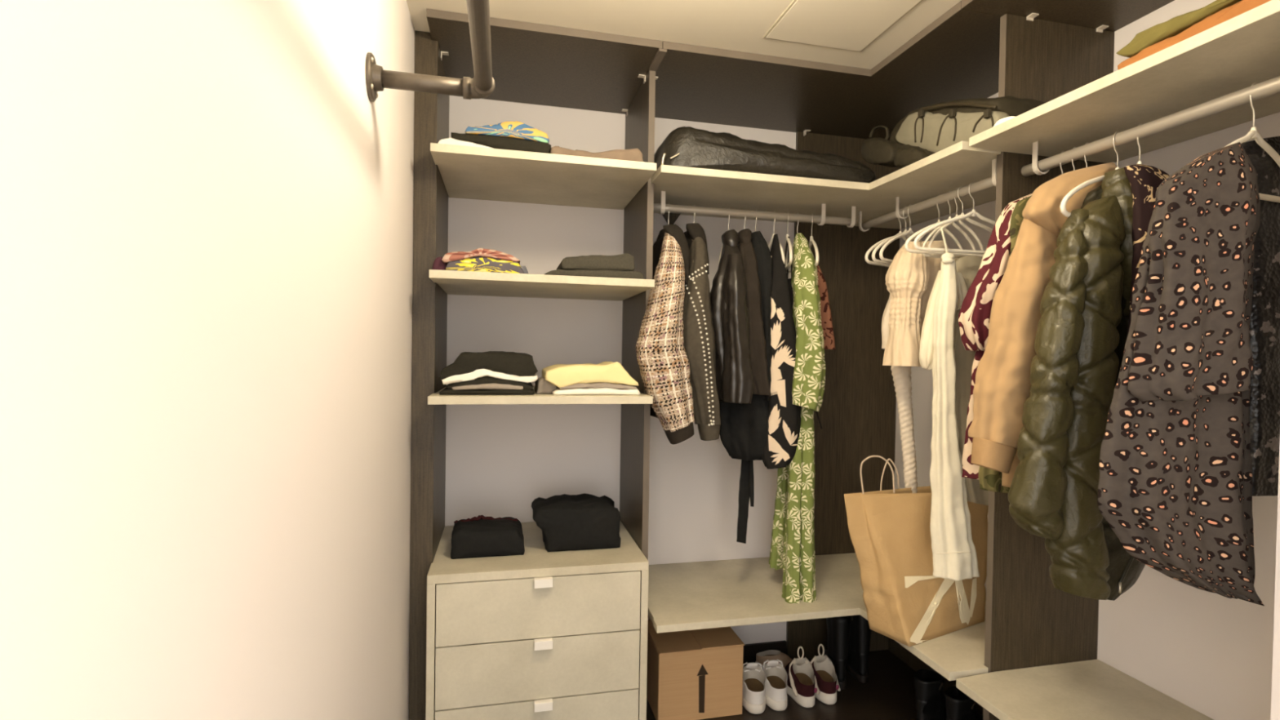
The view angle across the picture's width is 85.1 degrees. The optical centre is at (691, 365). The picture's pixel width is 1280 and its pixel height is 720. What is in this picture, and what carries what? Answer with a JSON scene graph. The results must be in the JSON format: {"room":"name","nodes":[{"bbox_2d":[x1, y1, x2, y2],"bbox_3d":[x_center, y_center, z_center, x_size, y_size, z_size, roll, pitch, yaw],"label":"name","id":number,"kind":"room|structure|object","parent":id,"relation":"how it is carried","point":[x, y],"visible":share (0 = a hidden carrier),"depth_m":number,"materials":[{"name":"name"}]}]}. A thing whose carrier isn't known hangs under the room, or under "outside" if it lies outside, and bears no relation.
{"room":"walk-in closet","nodes":[
{"label":"walk-in closet","id":0,"kind":"room"},
{"bbox_2d":[0,0,414,719],"bbox_3d":[-0.714,0.143,1.341,0.100,2.407,3.070,1,1,-15],"label":"wall","id":1,"kind":"structure","parent":0,"point":[206,206],"depth_m":0.69,"materials":[{"name":"white paint"}]},
{"bbox_2d":[364,0,494,102],"bbox_3d":[-0.365,-0.608,0.777,0.262,0.100,1.690,1,1,-15],"label":"pipe rail","id":2,"kind":"object","parent":1,"relation":"attached to","point":[482,86],"visible":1,"depth_m":1.50,"materials":[{"name":"metal"}]},
{"bbox_2d":[426,8,662,114],"bbox_3d":[-0.532,-1.055,2.506,0.727,0.046,0.663,1,1,-15],"label":"board","id":3,"kind":"object","parent":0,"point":[533,64],"depth_m":2.40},
{"bbox_2d":[444,95,795,644],"bbox_3d":[-0.006,0.123,3.071,2.171,2.407,0.100,1,1,-15],"label":"wall","id":4,"kind":"structure","parent":0,"point":[500,458],"depth_m":2.88,"materials":[{"name":"white paint"}]},
{"bbox_2d":[742,640,786,664],"bbox_3d":[0.079,1.286,3.062,0.725,0.084,0.014,1,1,-15],"label":"baseboard","id":5,"kind":"structure","parent":4,"relation":"attached to","point":[750,651],"depth_m":3.12,"materials":[{"name":"black"}]},
{"bbox_2d":[648,552,988,680],"bbox_3d":[0.483,0.886,2.554,1.276,0.025,1.184,1,1,-15],"label":"corner shelf","id":6,"kind":"object","parent":4,"relation":"attached to","point":[719,593],"visible":0.54,"depth_m":2.56,"materials":[{"name":"beige laminate"}]},
{"bbox_2d":[782,406,816,603],"bbox_3d":[0.404,0.504,2.625,0.128,0.747,0.154,1,1,-15],"label":"trousers","id":7,"kind":"object","parent":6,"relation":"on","point":[798,559],"visible":0.91,"depth_m":2.59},
{"bbox_2d":[844,455,988,646],"bbox_3d":[0.786,0.592,2.409,0.564,0.576,0.278,0,1,-34],"label":"paper bag","id":8,"kind":"object","parent":6,"relation":"on","point":[890,532],"visible":0.78,"depth_m":2.31,"materials":[{"name":"beige"}]},
{"bbox_2d":[651,141,1000,229],"bbox_3d":[0.503,-0.645,2.525,1.287,0.025,1.184,1,1,-15],"label":"corner shelf","id":9,"kind":"object","parent":4,"relation":"attached to","point":[959,164],"visible":0.56,"depth_m":2.50,"materials":[{"name":"beige laminate"}]},
{"bbox_2d":[653,191,857,227],"bbox_3d":[0.249,-0.600,2.678,0.851,0.080,0.047,1,1,-15],"label":"rail","id":10,"kind":"object","parent":9,"relation":"attached to","point":[662,207],"visible":0.98,"depth_m":2.67,"materials":[{"name":"beige"}]},
{"bbox_2d":[718,207,729,263],"bbox_3d":[0.141,-0.491,2.652,0.014,0.228,0.210,1,1,-15],"label":"clothes hanger","id":11,"kind":"object","parent":10,"relation":"hanging from","point":[728,207],"visible":0.15,"depth_m":2.72,"materials":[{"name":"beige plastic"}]},
{"bbox_2d":[710,229,753,404],"bbox_3d":[0.141,-0.183,2.529,0.141,0.648,0.230,1,1,-18],"label":"leather jacket","id":12,"kind":"object","parent":11,"relation":"hanging from","point":[730,312],"visible":0.93,"depth_m":2.46,"materials":[{"name":"black leather"}]},
{"bbox_2d":[768,210,785,263],"bbox_3d":[0.321,-0.489,2.700,0.014,0.228,0.210,1,1,-15],"label":"clothes hanger","id":13,"kind":"object","parent":10,"relation":"hanging from","point":[771,242],"visible":0.41,"depth_m":2.69,"materials":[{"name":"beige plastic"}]},
{"bbox_2d":[762,234,800,469],"bbox_3d":[0.337,-0.061,2.607,0.142,0.890,0.141,2,1,32],"label":"blouse","id":14,"kind":"object","parent":13,"relation":"hanging from","point":[780,449],"visible":0.8,"depth_m":2.56,"materials":[{"name":"black fabric"}]},
{"bbox_2d":[783,211,792,271],"bbox_3d":[0.376,-0.488,2.715,0.014,0.228,0.419,1,1,4],"label":"clothes hanger","id":15,"kind":"object","parent":10,"relation":"hanging from","point":[787,239],"visible":0.63,"depth_m":2.59,"materials":[{"name":"white plastic"}]},
{"bbox_2d":[784,236,793,313],"bbox_3d":[0.395,-0.051,2.724,0.098,0.897,0.113,1,1,-1],"label":"dress","id":16,"kind":"object","parent":15,"relation":"hanging from","point":[791,294],"visible":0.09,"depth_m":2.68,"materials":[{"name":"black fabric"}]},
{"bbox_2d":[768,465,787,569],"bbox_3d":[0.360,0.528,2.753,0.100,0.532,0.099,1,1,-12],"label":"skirt","id":17,"kind":"object","parent":16,"relation":"hanging from","point":[779,518],"visible":0.47,"depth_m":2.73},
{"bbox_2d":[785,212,799,272],"bbox_3d":[0.415,-0.487,2.726,0.014,0.228,0.210,1,1,-15],"label":"clothes hanger","id":18,"kind":"object","parent":10,"relation":"hanging from","point":[786,264],"visible":0.23,"depth_m":2.77,"materials":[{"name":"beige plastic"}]},
{"bbox_2d":[791,232,825,428],"bbox_3d":[0.439,-0.137,2.622,0.129,0.754,0.205,1,1,5],"label":"blouse","id":19,"kind":"object","parent":18,"relation":"hanging from","point":[809,371],"visible":0.93,"depth_m":2.55,"materials":[{"name":"green fabric"}]},
{"bbox_2d":[808,213,818,266],"bbox_3d":[0.474,-0.487,2.742,0.014,0.228,0.419,1,1,3],"label":"clothes hanger","id":20,"kind":"object","parent":10,"relation":"hanging from","point":[811,240],"visible":0.49,"depth_m":2.61,"materials":[{"name":"white plastic"}]},
{"bbox_2d":[814,259,835,349],"bbox_3d":[0.533,-0.247,2.806,0.110,0.361,0.085,1,1,-15],"label":"blouse","id":21,"kind":"object","parent":20,"relation":"hanging from","point":[825,311],"visible":0.53,"depth_m":2.77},
{"bbox_3d":[0.204,-0.490,2.669,0.014,0.228,0.210,1,1,-15],"label":"clothes hanger","id":22,"kind":"object","parent":10,"relation":"hanging from","visible":0},
{"bbox_2d":[719,231,772,543],"bbox_3d":[0.206,0.082,2.642,0.231,1.191,0.236,1,1,-15],"label":"coat","id":23,"kind":"object","parent":22,"relation":"hanging from","point":[744,433],"visible":0.52,"depth_m":2.56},
{"bbox_2d":[737,228,771,395],"bbox_3d":[0.229,-0.203,2.579,0.129,0.620,0.166,1,1,0],"label":"jacket","id":24,"kind":"object","parent":22,"relation":"hanging from","point":[757,344],"visible":0.68,"depth_m":2.51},
{"bbox_3d":[-0.086,-0.493,2.590,0.014,0.228,0.210,1,1,-8],"label":"clothes hanger","id":25,"kind":"object","parent":10,"relation":"hanging from","visible":0},
{"bbox_2d":[635,224,694,444],"bbox_3d":[-0.142,-0.123,2.552,0.206,0.777,0.485,1,1,-19],"label":"jacket","id":26,"kind":"object","parent":25,"relation":"hanging from","point":[663,362],"visible":0.98,"depth_m":2.35,"materials":[{"name":"brown fabric"}]},
{"bbox_2d":[653,126,875,182],"bbox_3d":[0.252,-0.748,2.590,0.830,0.172,0.446,1,1,-15],"label":"bag","id":27,"kind":"object","parent":9,"relation":"on","point":[684,146],"visible":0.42,"depth_m":2.37,"materials":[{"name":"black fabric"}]},
{"bbox_2d":[858,158,996,231],"bbox_3d":[0.822,-0.587,2.474,0.047,0.080,0.855,1,1,-15],"label":"rail","id":28,"kind":"object","parent":9,"relation":"attached to","point":[990,182],"visible":0.87,"depth_m":2.40,"materials":[{"name":"beige"}]},
{"bbox_2d":[864,208,911,266],"bbox_3d":[0.785,-0.479,2.609,0.419,0.228,0.014,0,1,-39],"label":"clothes hanger","id":29,"kind":"object","parent":28,"relation":"hanging from","point":[904,238],"visible":0.36,"depth_m":2.51,"materials":[{"name":"white plastic"}]},
{"bbox_2d":[879,204,920,262],"bbox_3d":[0.802,-0.478,2.546,0.419,0.228,0.014,0,1,-45],"label":"clothes hanger","id":30,"kind":"object","parent":28,"relation":"hanging from","point":[909,232],"visible":0.52,"depth_m":2.45,"materials":[{"name":"white plastic"}]},
{"bbox_2d":[918,194,963,260],"bbox_3d":[0.847,-0.474,2.379,0.210,0.228,0.014,1,1,-18],"label":"clothes hanger","id":31,"kind":"object","parent":28,"relation":"hanging from","point":[945,229],"visible":0.33,"depth_m":2.39,"materials":[{"name":"white plastic"}]},
{"bbox_2d":[881,240,949,366],"bbox_3d":[0.787,-0.216,2.381,0.293,0.434,0.197,1,1,-17],"label":"blouse","id":32,"kind":"object","parent":31,"relation":"hanging from","point":[910,277],"visible":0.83,"depth_m":2.29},
{"bbox_2d":[890,365,917,493],"bbox_3d":[0.757,0.190,2.454,0.122,0.535,0.039,1,1,-15],"label":"dress","id":33,"kind":"object","parent":32,"relation":"hanging from","point":[901,375],"visible":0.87,"depth_m":2.45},
{"bbox_2d":[904,185,992,257],"bbox_3d":[0.880,-0.471,2.256,0.419,0.228,0.014,1,1,-15],"label":"clothes hanger","id":34,"kind":"object","parent":28,"relation":"hanging from","point":[970,220],"visible":0.44,"depth_m":2.24,"materials":[{"name":"white plastic"}]},
{"bbox_2d":[919,270,967,369],"bbox_3d":[0.805,-0.146,2.217,0.164,0.320,0.067,1,1,-15],"label":"blouse","id":35,"kind":"object","parent":34,"relation":"hanging from","point":[926,350],"visible":0.48,"depth_m":2.19,"materials":[{"name":"fabric"}]},
{"bbox_2d":[922,190,975,258],"bbox_3d":[0.863,-0.473,2.320,0.210,0.228,0.014,1,1,-17],"label":"clothes hanger","id":36,"kind":"object","parent":28,"relation":"hanging from","point":[953,224],"visible":0.57,"depth_m":2.32,"materials":[{"name":"white plastic"}]},
{"bbox_2d":[913,182,995,254],"bbox_3d":[0.894,-0.470,2.203,0.419,0.228,0.014,1,1,-14],"label":"clothes hanger","id":37,"kind":"object","parent":28,"relation":"hanging from","point":[973,213],"visible":0.7,"depth_m":2.18,"materials":[{"name":"white plastic"}]},
{"bbox_2d":[929,226,979,581],"bbox_3d":[0.831,0.117,2.175,0.172,1.089,0.095,1,1,-15],"label":"dress","id":38,"kind":"object","parent":37,"relation":"hanging from","point":[954,557],"visible":1,"depth_m":2.14,"materials":[{"name":"beige fabric"}]},
{"bbox_2d":[927,187,983,257],"bbox_3d":[0.872,-0.472,2.285,0.210,0.228,0.014,1,1,-15],"label":"clothes hanger","id":39,"kind":"object","parent":28,"relation":"hanging from","point":[960,221],"visible":0.59,"depth_m":2.28,"materials":[{"name":"white plastic"}]},
{"bbox_2d":[954,255,988,506],"bbox_3d":[0.929,0.046,2.297,0.172,0.842,0.075,1,1,-15],"label":"dress","id":40,"kind":"object","parent":39,"relation":"hanging from","point":[968,265],"visible":0.16,"depth_m":2.26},
{"bbox_2d":[861,95,1046,168],"bbox_3d":[0.910,-0.767,2.351,0.396,0.260,0.768,1,1,-15],"label":"backpack","id":41,"kind":"object","parent":9,"relation":"on","point":[923,132],"visible":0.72,"depth_m":2.22,"materials":[{"name":"fabric"}]},
{"bbox_2d":[406,0,961,69],"bbox_3d":[0.354,-1.098,1.603,2.271,0.100,3.070,1,1,-15],"label":"ceiling","id":42,"kind":"structure","parent":0,"point":[738,25],"depth_m":2.14,"materials":[{"name":"beige paint"}]},
{"bbox_2d":[654,0,1002,138],"bbox_3d":[0.508,-1.038,2.526,1.288,0.046,1.169,1,1,-15],"label":"board","id":43,"kind":"object","parent":42,"relation":"attached to","point":[955,57],"depth_m":2.55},
{"bbox_2d":[763,0,923,52],"bbox_3d":[0.467,-1.052,2.046,0.351,0.005,0.505,1,1,-15],"label":"ceiling access panel","id":44,"kind":"object","parent":42,"relation":"attached to","point":[853,25],"visible":1,"depth_m":2.12,"materials":[{"name":"beige"}]},
{"bbox_2d":[961,0,1174,32],"bbox_3d":[1.139,-1.018,1.650,0.528,0.034,0.848,1,1,-15],"label":"board","id":45,"kind":"object","parent":42,"relation":"attached to","point":[1093,14],"depth_m":1.99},
{"bbox_2d":[646,649,945,719],"bbox_3d":[0.251,1.403,1.875,2.271,0.100,2.600,1,1,-15],"label":"floor","id":46,"kind":"structure","parent":0,"point":[888,693],"depth_m":2.78,"materials":[{"name":"brown wood"}]},
{"bbox_2d":[408,31,448,719],"bbox_3d":[-0.941,0.118,2.507,0.070,2.406,0.498,1,1,-15],"label":"panel","id":47,"kind":"object","parent":46,"relation":"on","point":[431,110],"visible":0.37,"depth_m":2.27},
{"bbox_2d":[430,142,656,209],"bbox_3d":[-0.538,-0.666,2.513,0.700,0.025,0.662,1,1,-15],"label":"closet shelf","id":48,"kind":"object","parent":47,"relation":"attached to","point":[468,172],"visible":1,"depth_m":2.39,"materials":[{"name":"beige laminate"}]},
{"bbox_2d":[437,137,493,148],"bbox_3d":[-0.714,-0.696,2.307,0.225,0.036,0.267,1,1,-15],"label":"folded cloth","id":49,"kind":"object","parent":48,"relation":"on","point":[448,140],"visible":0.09,"depth_m":2.17,"materials":[{"name":"white fabric"}]},
{"bbox_2d":[451,132,551,153],"bbox_3d":[-0.638,-0.715,2.343,0.311,0.057,0.276,1,1,-15],"label":"trousers","id":50,"kind":"object","parent":48,"relation":"on","point":[492,141],"visible":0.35,"depth_m":2.21,"materials":[{"name":"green fabric"}]},
{"bbox_2d":[465,120,549,143],"bbox_3d":[-0.615,-0.760,2.327,0.264,0.066,0.236,1,1,-15],"label":"shirt","id":51,"kind":"object","parent":50,"relation":"on","point":[516,130],"visible":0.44,"depth_m":2.22,"materials":[{"name":"multicoloured fabric"}]},
{"bbox_2d":[549,146,643,161],"bbox_3d":[-0.337,-0.706,2.403,0.318,0.065,0.238,1,1,-15],"label":"scarf","id":52,"kind":"object","parent":48,"relation":"on","point":[633,154],"visible":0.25,"depth_m":2.30,"materials":[{"name":"beige fabric"}]},
{"bbox_2d":[425,520,648,719],"bbox_3d":[-0.567,0.987,2.547,0.701,0.679,0.652,1,1,-15],"label":"chest","id":53,"kind":"object","parent":46,"relation":"on","point":[539,633],"visible":0.91,"depth_m":2.26,"materials":[{"name":"beige laminate"}]},
{"bbox_2d":[450,515,524,559],"bbox_3d":[-0.717,0.592,2.455,0.246,0.110,0.227,1,1,-15],"label":"folded clothes","id":54,"kind":"object","parent":53,"relation":"on","point":[481,536],"visible":1,"depth_m":2.36,"materials":[{"name":"black fabric"}]},
{"bbox_2d":[531,493,621,551],"bbox_3d":[-0.427,0.566,2.561,0.315,0.167,0.268,1,1,-15],"label":"sweater","id":55,"kind":"object","parent":53,"relation":"on","point":[581,522],"visible":1,"depth_m":2.45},
{"bbox_2d":[619,48,666,560],"bbox_3d":[-0.200,0.141,2.623,0.026,2.381,0.663,1,1,-15],"label":"divider","id":56,"kind":"object","parent":46,"relation":"on","point":[640,119],"visible":0.69,"depth_m":2.58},
{"bbox_2d":[427,386,653,404],"bbox_3d":[-0.551,0.102,2.527,0.700,0.025,0.662,1,1,-15],"label":"closet shelf","id":57,"kind":"object","parent":56,"relation":"attached to","point":[436,398],"visible":0.68,"depth_m":2.21,"materials":[{"name":"beige laminate"}]},
{"bbox_2d":[439,387,534,395],"bbox_3d":[-0.687,0.078,2.358,0.297,0.024,0.296,1,1,-15],"label":"trousers","id":58,"kind":"object","parent":57,"relation":"on","point":[446,391],"visible":0.57,"depth_m":2.22,"materials":[{"name":"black fabric"}]},
{"bbox_2d":[452,383,523,390],"bbox_3d":[-0.661,0.062,2.265,0.224,0.027,0.116,1,1,-15],"label":"shirt","id":59,"kind":"object","parent":58,"relation":"on","point":[484,386],"visible":0.7,"depth_m":2.21,"materials":[{"name":"grey fabric"}]},
{"bbox_2d":[446,376,533,389],"bbox_3d":[-0.677,0.047,2.354,0.273,0.051,0.287,1,1,-15],"label":"shirt","id":60,"kind":"object","parent":58,"relation":"on","point":[485,380],"visible":0.41,"depth_m":2.22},
{"bbox_2d":[441,368,537,384],"bbox_3d":[-0.677,0.031,2.349,0.300,0.052,0.279,1,1,-15],"label":"shirt","id":61,"kind":"object","parent":60,"relation":"on","point":[477,373],"visible":0.7,"depth_m":2.21,"materials":[{"name":"white fabric"}]},
{"bbox_2d":[439,351,537,379],"bbox_3d":[-0.681,-0.003,2.352,0.306,0.096,0.287,1,1,-15],"label":"sweater","id":62,"kind":"object","parent":61,"relation":"on","point":[520,364],"visible":0.98,"depth_m":2.22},
{"bbox_2d":[534,377,557,394],"bbox_3d":[-0.505,0.063,2.417,0.075,0.057,0.218,1,1,-15],"label":"scarf","id":63,"kind":"object","parent":57,"relation":"on","point":[542,386],"visible":0.74,"depth_m":2.31,"materials":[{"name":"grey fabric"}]},
{"bbox_2d":[552,387,640,395],"bbox_3d":[-0.346,0.080,2.445,0.296,0.027,0.287,1,1,-15],"label":"shirt","id":64,"kind":"object","parent":57,"relation":"on","point":[585,391],"visible":0.57,"depth_m":2.31,"materials":[{"name":"white fabric"}]},
{"bbox_2d":[556,382,637,390],"bbox_3d":[-0.343,0.064,2.445,0.265,0.028,0.277,1,1,-15],"label":"shirt","id":65,"kind":"object","parent":64,"relation":"on","point":[598,384],"visible":0.69,"depth_m":2.31,"materials":[{"name":"grey fabric"}]},
{"bbox_2d":[542,360,639,387],"bbox_3d":[-0.360,0.026,2.440,0.316,0.088,0.286,1,1,-15],"label":"shirt","id":66,"kind":"object","parent":65,"relation":"on","point":[560,375],"visible":0.98,"depth_m":2.31,"materials":[{"name":"beige fabric"}]},
{"bbox_2d":[429,269,654,301],"bbox_3d":[-0.545,-0.284,2.520,0.700,0.025,0.662,1,1,-15],"label":"closet shelf","id":67,"kind":"object","parent":56,"relation":"attached to","point":[451,282],"visible":1,"depth_m":2.30,"materials":[{"name":"beige laminate"}]},
{"bbox_2d":[445,256,524,273],"bbox_3d":[-0.688,-0.325,2.338,0.248,0.059,0.277,1,1,-15],"label":"shirt","id":68,"kind":"object","parent":67,"relation":"on","point":[478,264],"visible":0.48,"depth_m":2.21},
{"bbox_2d":[441,248,519,264],"bbox_3d":[-0.695,-0.354,2.315,0.241,0.054,0.236,1,1,-15],"label":"shirt","id":69,"kind":"object","parent":68,"relation":"on","point":[488,253],"visible":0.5,"depth_m":2.20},
{"bbox_2d":[544,269,644,279],"bbox_3d":[-0.350,-0.310,2.430,0.336,0.036,0.276,1,1,-15],"label":"trousers","id":70,"kind":"object","parent":67,"relation":"on","point":[583,273],"visible":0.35,"depth_m":2.30,"materials":[{"name":"grey fabric"}]},
{"bbox_2d":[555,253,635,271],"bbox_3d":[-0.338,-0.351,2.422,0.248,0.064,0.256,1,1,-15],"label":"trousers","id":71,"kind":"object","parent":70,"relation":"on","point":[623,262],"visible":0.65,"depth_m":2.30,"materials":[{"name":"grey fabric"}]},
{"bbox_2d":[646,619,744,719],"bbox_3d":[-0.001,1.197,2.774,0.336,0.271,0.324,1,1,-15],"label":"cardboard box","id":72,"kind":"object","parent":46,"relation":"on","point":[696,674],"visible":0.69,"depth_m":2.63,"materials":[{"name":"brown"}]},
{"bbox_2d":[697,664,707,712],"bbox_3d":[0.042,1.217,2.621,0.045,0.187,0.001,1,1,-15],"label":"print","id":73,"kind":"object","parent":72,"relation":"attached to","point":[702,672],"depth_m":2.62},
{"bbox_2d":[742,662,766,714],"bbox_3d":[0.245,1.260,2.800,0.127,0.149,0.272,1,1,-15],"label":"sneaker","id":74,"kind":"object","parent":46,"relation":"on","point":[754,678],"visible":0.84,"depth_m":2.73,"materials":[{"name":"leather"}]},
{"bbox_2d":[755,649,791,667],"bbox_3d":[0.364,1.298,3.069,0.170,0.068,0.077,1,1,-15],"label":"shoe","id":75,"kind":"object","parent":46,"relation":"on","point":[770,655],"visible":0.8,"depth_m":3.05,"materials":[{"name":"beige leather"}]},
{"bbox_2d":[761,659,787,711],"bbox_3d":[0.331,1.261,2.826,0.122,0.149,0.273,1,1,-15],"label":"sneaker","id":76,"kind":"object","parent":46,"relation":"on","point":[775,690],"visible":0.88,"depth_m":2.76,"materials":[{"name":"leather"}]},
{"bbox_2d":[784,646,818,707],"bbox_3d":[0.442,1.241,2.850,0.121,0.193,0.269,1,1,-15],"label":"sneaker","id":77,"kind":"object","parent":46,"relation":"on","point":[802,682],"visible":0.95,"depth_m":2.80,"materials":[{"name":"beige rubber"}]},
{"bbox_2d":[808,644,840,704],"bbox_3d":[0.530,1.242,2.877,0.117,0.193,0.270,1,1,-15],"label":"sneaker","id":78,"kind":"object","parent":46,"relation":"on","point":[828,684],"visible":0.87,"depth_m":2.81,"materials":[{"name":"fabric"}]},
{"bbox_2d":[823,615,853,689],"bbox_3d":[0.612,1.188,3.002,0.118,0.300,0.264,1,1,-15],"label":"boot","id":79,"kind":"object","parent":46,"relation":"on","point":[837,628],"visible":0.76,"depth_m":2.88,"materials":[{"name":"black"}]},
{"bbox_2d":[786,131,901,659],"bbox_3d":[0.706,0.146,3.202,0.525,2.381,0.019,1,1,-15],"label":"end panel","id":80,"kind":"object","parent":46,"relation":"on","point":[856,413],"visible":0.51,"depth_m":3.19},
{"bbox_2d":[845,614,871,683],"bbox_3d":[0.714,1.188,3.062,0.113,0.300,0.265,1,1,-15],"label":"boot","id":81,"kind":"object","parent":46,"relation":"on","point":[856,665],"visible":0.64,"depth_m":2.94,"materials":[{"name":"black"}]},
{"bbox_2d":[913,669,946,719],"bbox_3d":[0.934,1.250,2.629,0.266,0.200,0.110,0,1,-44],"label":"boot","id":82,"kind":"object","parent":46,"relation":"on","point":[929,684],"visible":0.81,"depth_m":2.55,"materials":[{"name":"black"}]},
{"bbox_2d":[944,685,982,719],"bbox_3d":[1.008,1.254,2.491,0.266,0.200,0.110,0,1,-38],"label":"boot","id":83,"kind":"object","parent":46,"relation":"on","point":[959,706],"visible":0.92,"depth_m":2.41,"materials":[{"name":"black"}]},
{"bbox_2d":[982,13,1114,719],"bbox_3d":[1.076,0.172,2.096,0.389,2.381,0.025,1,1,-15],"label":"divider","id":84,"kind":"object","parent":46,"relation":"on","point":[1030,622],"depth_m":2.06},
{"bbox_2d":[894,0,1279,719],"bbox_3d":[1.271,0.158,2.314,0.100,2.407,2.030,1,1,-15],"label":"wall","id":85,"kind":"structure","parent":0,"point":[1211,653],"depth_m":1.88,"materials":[{"name":"white paint"}]},
{"bbox_2d":[888,637,983,715],"bbox_3d":[1.087,1.129,2.726,0.015,0.444,1.138,1,1,-15],"label":"panel","id":86,"kind":"object","parent":85,"relation":"attached to","point":[902,653],"visible":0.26,"depth_m":3.09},
{"bbox_2d":[955,659,1213,719],"bbox_3d":[1.115,0.923,1.677,0.514,0.025,0.832,1,1,-15],"label":"closet shelf","id":87,"kind":"object","parent":85,"relation":"attached to","point":[1092,689],"visible":1,"depth_m":1.91,"materials":[{"name":"beige laminate"}]},
{"bbox_2d":[968,0,1279,163],"bbox_3d":[1.141,-0.623,1.649,0.514,0.025,0.832,1,1,-15],"label":"closet shelf","id":88,"kind":"object","parent":85,"relation":"attached to","point":[1240,51],"visible":0.84,"depth_m":1.59,"materials":[{"name":"beige laminate"}]},
{"bbox_2d":[1021,75,1279,177],"bbox_3d":[1.058,-0.567,1.605,0.047,0.087,0.785,1,1,-15],"label":"rail","id":89,"kind":"object","parent":88,"relation":"attached to","point":[1269,87],"visible":0.99,"depth_m":1.57,"materials":[{"name":"beige"}]},
{"bbox_2d":[1084,142,1088,167],"bbox_3d":[1.010,-0.457,1.777,0.189,0.228,0.014,1,1,-15],"label":"clothes hanger","id":90,"kind":"object","parent":89,"relation":"hanging from","point":[1087,142],"visible":0.1,"depth_m":1.77,"materials":[{"name":"white plastic"}]},
{"bbox_2d":[968,161,1116,487],"bbox_3d":[0.905,-0.094,1.732,0.472,0.864,0.149,1,1,-15],"label":"jacket","id":91,"kind":"object","parent":90,"relation":"hanging from","point":[1002,385],"visible":0.54,"depth_m":1.65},
{"bbox_2d":[1022,161,1116,237],"bbox_3d":[0.945,-0.406,1.727,0.285,0.230,0.125,1,1,-15],"label":"clothes hanger","id":92,"kind":"object","parent":91,"relation":"attached to","point":[1042,214],"depth_m":1.68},
{"bbox_2d":[1059,131,1119,217],"bbox_3d":[1.034,-0.455,1.687,0.419,0.228,0.014,0,1,-28],"label":"clothes hanger","id":93,"kind":"object","parent":89,"relation":"hanging from","point":[1063,205],"visible":0.31,"depth_m":1.61,"materials":[{"name":"white plastic"}]},
{"bbox_2d":[1007,167,1145,600],"bbox_3d":[0.903,0.043,1.606,0.435,1.026,0.165,0,1,-25],"label":"puffer jacket","id":94,"kind":"object","parent":93,"relation":"hanging from","point":[1081,337],"visible":0.9,"depth_m":1.52,"materials":[{"name":"green fabric"}]},
{"bbox_2d":[1136,123,1142,164],"bbox_3d":[1.050,-0.454,1.629,0.189,0.228,0.014,1,1,-15],"label":"clothes hanger","id":95,"kind":"object","parent":89,"relation":"hanging from","point":[1140,161],"visible":0.1,"depth_m":1.63,"materials":[{"name":"white plastic"}]},
{"bbox_2d":[1124,164,1169,337],"bbox_3d":[1.048,-0.076,1.570,0.201,0.749,0.058,1,1,-15],"label":"shirt","id":96,"kind":"object","parent":95,"relation":"hanging from","point":[1144,180],"visible":0.24,"depth_m":1.54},
{"bbox_2d":[1225,82,1279,202],"bbox_3d":[1.117,-0.448,1.381,0.293,0.228,0.014,1,1,-22],"label":"clothes hanger","id":97,"kind":"object","parent":89,"relation":"hanging from","point":[1253,133],"visible":0.57,"depth_m":1.39,"materials":[{"name":"white plastic"}]},
{"bbox_2d":[1097,142,1264,605],"bbox_3d":[0.903,0.012,1.247,0.369,0.864,0.126,1,1,-17],"label":"dress","id":98,"kind":"object","parent":97,"relation":"hanging from","point":[1175,486],"visible":1,"depth_m":1.21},
{"bbox_2d":[1240,136,1279,496],"bbox_3d":[1.259,-0.105,1.478,0.308,0.751,0.074,1,1,-15],"label":"jacket","id":99,"kind":"object","parent":97,"relation":"hanging from","point":[1264,322],"visible":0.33,"depth_m":1.43,"materials":[{"name":"fabric"}]},
{"bbox_3d":[0.989,-0.459,1.854,0.189,0.228,0.014,1,1,-15],"label":"clothes hanger","id":100,"kind":"object","parent":89,"relation":"hanging from","visible":0},
{"bbox_2d":[958,193,1032,479],"bbox_3d":[0.869,-0.097,1.828,0.336,0.804,0.105,1,1,-12],"label":"shirt","id":101,"kind":"object","parent":100,"relation":"hanging from","point":[974,317],"visible":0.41,"depth_m":1.79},
{"bbox_2d":[1117,0,1271,70],"bbox_3d":[1.167,-0.670,1.434,0.319,0.078,0.406,1,1,-15],"label":"folded blanket","id":102,"kind":"object","parent":88,"relation":"on","point":[1242,6],"visible":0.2,"depth_m":1.39,"materials":[{"name":"orange fabric"}]},
{"bbox_2d":[1116,0,1241,57],"bbox_3d":[1.150,-0.714,1.459,0.298,0.052,0.360,1,1,-15],"label":"folded blanket","id":103,"kind":"object","parent":102,"relation":"on","point":[1175,25],"visible":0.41,"depth_m":1.45,"materials":[{"name":"green fabric"}]},
{"bbox_2d":[1271,444,1279,719],"bbox_3d":[1.419,0.188,0.816,0.598,2.407,0.940,1,1,-15],"label":"wall","id":104,"kind":"structure","parent":0,"point":[1275,698],"depth_m":1.19,"materials":[{"name":"white paint"}]},
{"bbox_3d":[0.010,-0.492,2.616,0.014,0.228,0.210,1,1,-11],"label":"clothes hanger","id":105,"kind":"object","parent":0,"visible":0},
{"bbox_2d":[682,222,720,440],"bbox_3d":[0.013,-0.131,2.619,0.158,0.785,0.434,1,1,-6],"label":"jacket","id":106,"kind":"object","parent":105,"relation":"hanging from","point":[699,338],"visible":0.8,"depth_m":2.44,"materials":[{"name":"black fabric"}]},
{"bbox_3d":[0.999,-0.458,1.815,0.189,0.228,0.014,1,1,-15],"label":"clothes hanger","id":107,"kind":"object","parent":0,"visible":0},
{"bbox_2d":[977,195,1031,493],"bbox_3d":[0.858,-0.073,1.789,0.253,0.813,0.049,1,1,-15],"label":"shirt","id":108,"kind":"object","parent":107,"relation":"hanging from","point":[990,480],"visible":0.15,"depth_m":1.76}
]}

